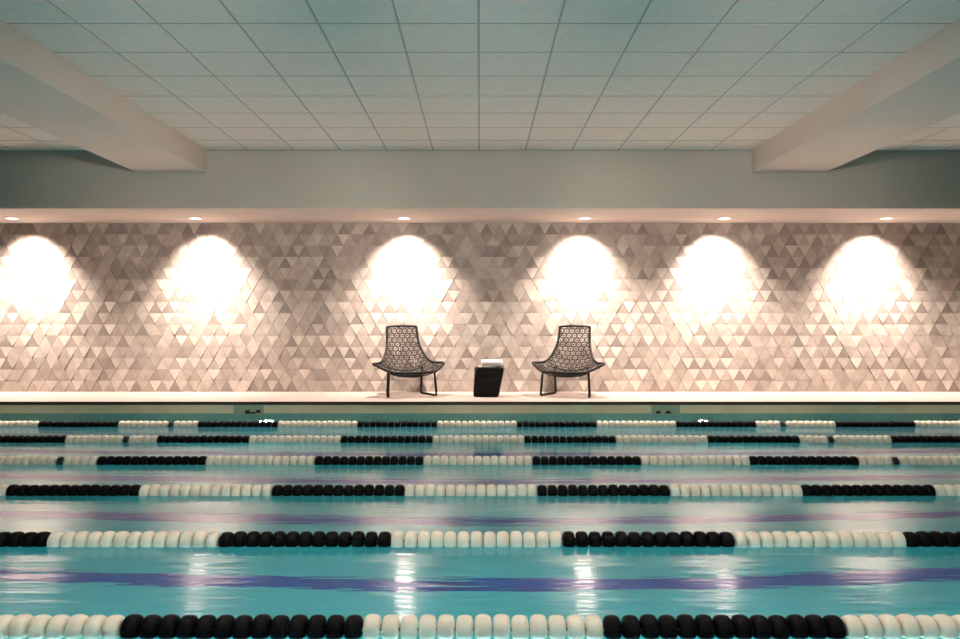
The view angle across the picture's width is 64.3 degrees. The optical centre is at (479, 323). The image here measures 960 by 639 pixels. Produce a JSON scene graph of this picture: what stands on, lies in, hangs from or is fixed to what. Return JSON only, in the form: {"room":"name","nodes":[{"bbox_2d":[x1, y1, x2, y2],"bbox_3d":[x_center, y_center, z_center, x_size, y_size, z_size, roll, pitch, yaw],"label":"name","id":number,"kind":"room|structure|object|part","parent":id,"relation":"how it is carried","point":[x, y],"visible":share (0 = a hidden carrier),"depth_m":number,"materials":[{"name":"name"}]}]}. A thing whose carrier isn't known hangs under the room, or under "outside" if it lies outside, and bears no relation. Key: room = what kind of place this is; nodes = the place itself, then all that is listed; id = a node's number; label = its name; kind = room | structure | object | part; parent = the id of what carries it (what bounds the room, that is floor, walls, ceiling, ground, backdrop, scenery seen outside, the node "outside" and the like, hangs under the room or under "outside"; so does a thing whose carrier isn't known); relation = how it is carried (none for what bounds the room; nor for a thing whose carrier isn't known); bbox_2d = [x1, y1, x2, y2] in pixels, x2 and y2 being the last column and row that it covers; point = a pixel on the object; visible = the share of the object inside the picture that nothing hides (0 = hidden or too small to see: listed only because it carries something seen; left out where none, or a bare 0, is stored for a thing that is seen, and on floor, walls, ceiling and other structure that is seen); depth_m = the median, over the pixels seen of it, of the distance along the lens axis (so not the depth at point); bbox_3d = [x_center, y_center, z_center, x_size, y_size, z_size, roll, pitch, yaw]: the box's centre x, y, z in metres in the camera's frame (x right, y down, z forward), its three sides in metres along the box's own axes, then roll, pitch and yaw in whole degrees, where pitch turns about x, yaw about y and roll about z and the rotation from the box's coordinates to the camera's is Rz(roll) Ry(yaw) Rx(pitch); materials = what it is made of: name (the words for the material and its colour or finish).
{"room":"indoor swimming pool","nodes":[
{"label":"indoor swimming pool","id":0,"kind":"room"},
{"bbox_2d":[0,223,959,391],"bbox_3d":[0.000,-0.247,11.464,24.000,2.514,0.171,0,0,0],"label":"wall","id":1,"kind":"structure","parent":0,"point":[85,307],"depth_m":11.39,"materials":[{"name":"tile"}]},
{"bbox_2d":[0,420,959,638],"bbox_3d":[0.000,1.255,5.777,22.400,0.001,8.355,0,0,0],"label":"pool water","id":2,"kind":"object","parent":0,"point":[565,581],"depth_m":4.93,"materials":[{"name":"teal liquid"}]},
{"bbox_2d":[0,614,959,637],"bbox_3d":[0.000,1.244,3.110,22.400,0.120,0.116,0,0,0],"label":"lane rope","id":3,"kind":"object","parent":2,"relation":"on","point":[133,625],"visible":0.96,"depth_m":3.07,"materials":[{"name":"white plastic"}]},
{"bbox_2d":[0,531,959,546],"bbox_3d":[0.000,1.244,4.365,22.400,0.120,0.116,0,0,0],"label":"lane rope","id":4,"kind":"object","parent":2,"relation":"on","point":[108,538],"visible":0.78,"depth_m":4.32,"materials":[{"name":"white plastic"}]},
{"bbox_2d":[0,484,959,495],"bbox_3d":[0.000,1.244,5.640,22.400,0.120,0.116,0,0,0],"label":"lane rope","id":5,"kind":"object","parent":2,"relation":"on","point":[14,489],"visible":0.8,"depth_m":5.60,"materials":[{"name":"white plastic"}]},
{"bbox_2d":[0,456,959,464],"bbox_3d":[0.000,1.244,6.870,22.400,0.120,0.116,0,0,0],"label":"lane rope","id":6,"kind":"object","parent":2,"relation":"on","point":[193,460],"visible":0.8,"depth_m":6.83,"materials":[{"name":"white plastic"}]},
{"bbox_2d":[0,435,959,442],"bbox_3d":[0.000,1.244,8.140,22.400,0.120,0.116,0,0,0],"label":"lane rope","id":7,"kind":"object","parent":2,"relation":"on","point":[7,438],"visible":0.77,"depth_m":8.10,"materials":[{"name":"white plastic"}]},
{"bbox_2d":[0,421,959,426],"bbox_3d":[0.000,1.244,9.370,22.400,0.120,0.116,0,0,0],"label":"lane rope","id":8,"kind":"object","parent":2,"relation":"on","point":[2,423],"visible":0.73,"depth_m":9.32,"materials":[{"name":"white plastic"}]},
{"bbox_2d":[0,0,959,149],"bbox_3d":[0.000,-2.310,2.475,24.000,0.100,14.950,0,0,0],"label":"ceiling","id":9,"kind":"structure","parent":0,"point":[221,74],"depth_m":6.71,"materials":[{"name":"tile"}]},
{"bbox_2d":[0,150,959,207],"bbox_3d":[0.000,-1.888,10.750,24.000,0.744,1.600,0,0,0],"label":"wall","id":10,"kind":"structure","parent":0,"point":[28,178],"depth_m":9.95,"materials":[{"name":"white paint"}]},
{"bbox_2d":[0,19,206,172],"bbox_3d":[-4.011,-2.116,2.475,0.912,0.287,14.950,0,0,0],"label":"ceiling beam","id":11,"kind":"structure","parent":10,"relation":"attached to","point":[39,89],"depth_m":7.31,"materials":[{"name":"paint"}]},
{"bbox_2d":[0,208,959,222],"bbox_3d":[0.000,-1.510,10.673,24.000,0.012,1.454,0,0,0],"label":"soffit","id":12,"kind":"structure","parent":10,"relation":"attached to","point":[25,215],"depth_m":10.49,"materials":[{"name":"paint"}]},
{"bbox_2d":[752,18,959,172],"bbox_3d":[4.015,-2.116,2.475,0.950,0.287,14.950,0,0,0],"label":"ceiling beam","id":13,"kind":"structure","parent":10,"relation":"attached to","point":[919,89],"depth_m":7.33,"materials":[{"name":"paint"}]},
{"bbox_2d":[0,392,959,401],"bbox_3d":[0.000,1.030,10.750,24.000,0.040,1.600,0,0,0],"label":"floor","id":14,"kind":"structure","parent":0,"point":[4,396],"depth_m":10.64,"materials":[{"name":"tile"}]},
{"bbox_2d":[372,325,444,397],"bbox_3d":[-1.020,0.509,10.800,1.053,1.001,0.754,0,0,-20],"label":"lounge chair","id":15,"kind":"object","parent":14,"relation":"on","point":[408,373],"visible":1,"depth_m":10.96,"materials":[{"name":"black metal"}]},
{"bbox_3d":[-1.281,0.808,10.677,0.053,0.403,0.509,0,0,-9],"label":"leg","id":16,"kind":"part","parent":15,"relation":"part of","materials":[{"name":"black metal"}]},
{"bbox_3d":[-1.026,0.505,10.817,0.942,0.479,0.556,0,0,-20],"label":"support rail","id":17,"kind":"part","parent":15,"relation":"part of","materials":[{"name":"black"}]},
{"bbox_3d":[-1.020,0.347,10.800,1.053,0.677,0.754,0,0,-20],"label":"rim frame","id":18,"kind":"part","parent":15,"relation":"part of","materials":[{"name":"black metal"}]},
{"bbox_3d":[-0.741,0.808,10.873,0.053,0.403,0.509,0,0,-31],"label":"leg","id":19,"kind":"part","parent":15,"relation":"part of","materials":[{"name":"black metal"}]},
{"bbox_2d":[0,402,959,404],"bbox_3d":[0.000,1.033,9.944,24.000,0.038,0.012,0,0,0],"label":"trim","id":20,"kind":"structure","parent":14,"relation":"attached to","point":[1,403],"depth_m":9.94,"materials":[{"name":"grey"}]},
{"bbox_2d":[473,366,503,396],"bbox_3d":[0.119,0.807,10.720,0.425,0.405,0.395,0,0,0],"label":"stool","id":21,"kind":"object","parent":14,"relation":"on","point":[487,380],"visible":1,"depth_m":10.54,"materials":[{"name":"black paint"}]},
{"bbox_2d":[478,359,502,366],"bbox_3d":[0.145,0.551,10.693,0.340,0.108,0.142,0,0,-4],"label":"rolled towel","id":22,"kind":"object","parent":21,"relation":"on","point":[495,362],"visible":1,"depth_m":10.63,"materials":[{"name":"white fabric"}]},
{"bbox_2d":[532,325,604,397],"bbox_3d":[1.260,0.509,10.800,1.053,1.001,0.754,0,0,20],"label":"lounge chair","id":23,"kind":"object","parent":14,"relation":"on","point":[567,373],"visible":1,"depth_m":10.96,"materials":[{"name":"black metal"}]},
{"bbox_3d":[0.981,0.808,10.873,0.053,0.403,0.509,0,0,31],"label":"leg","id":24,"kind":"part","parent":23,"relation":"part of","materials":[{"name":"black metal"}]},
{"bbox_3d":[1.260,0.347,10.800,1.053,0.677,0.754,0,0,20],"label":"rim frame","id":25,"kind":"part","parent":23,"relation":"part of","materials":[{"name":"black metal"}]},
{"bbox_3d":[1.266,0.505,10.817,0.942,0.479,0.556,0,0,20],"label":"support rail","id":26,"kind":"part","parent":23,"relation":"part of","materials":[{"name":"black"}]},
{"bbox_3d":[1.521,0.808,10.677,0.053,0.403,0.509,0,0,9],"label":"leg","id":27,"kind":"part","parent":23,"relation":"part of","materials":[{"name":"black metal"}]},
{"bbox_3d":[0.000,2.033,10.055,24.000,1.245,0.190,0,0,0],"label":"wall","id":28,"kind":"structure","parent":0,"visible":0},
{"bbox_2d":[234,405,263,414],"bbox_3d":[-3.015,1.120,9.953,0.391,0.124,0.014,0,0,0],"label":"depth marker","id":29,"kind":"object","parent":28,"relation":"attached to","point":[238,409],"visible":1,"depth_m":9.95,"materials":[{"name":"grey"}]},
{"bbox_2d":[0,413,959,419],"bbox_3d":[0.000,1.288,10.053,24.000,0.245,0.195,0,0,0],"label":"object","id":30,"kind":"structure","parent":28,"relation":"on","point":[3,416],"depth_m":9.96,"materials":[{"name":"teal tile"}]},
{"bbox_2d":[0,405,959,412],"bbox_3d":[0.000,1.107,10.055,24.000,0.115,0.190,0,0,0],"label":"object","id":31,"kind":"structure","parent":28,"relation":"attached to","point":[3,408],"depth_m":9.96,"materials":[{"name":"tile"}]},
{"bbox_2d":[651,405,679,414],"bbox_3d":[2.419,1.120,9.953,0.371,0.124,0.014,0,0,0],"label":"depth marker","id":32,"kind":"object","parent":28,"relation":"attached to","point":[655,409],"visible":1,"depth_m":9.95,"materials":[{"name":"grey"}]}
]}

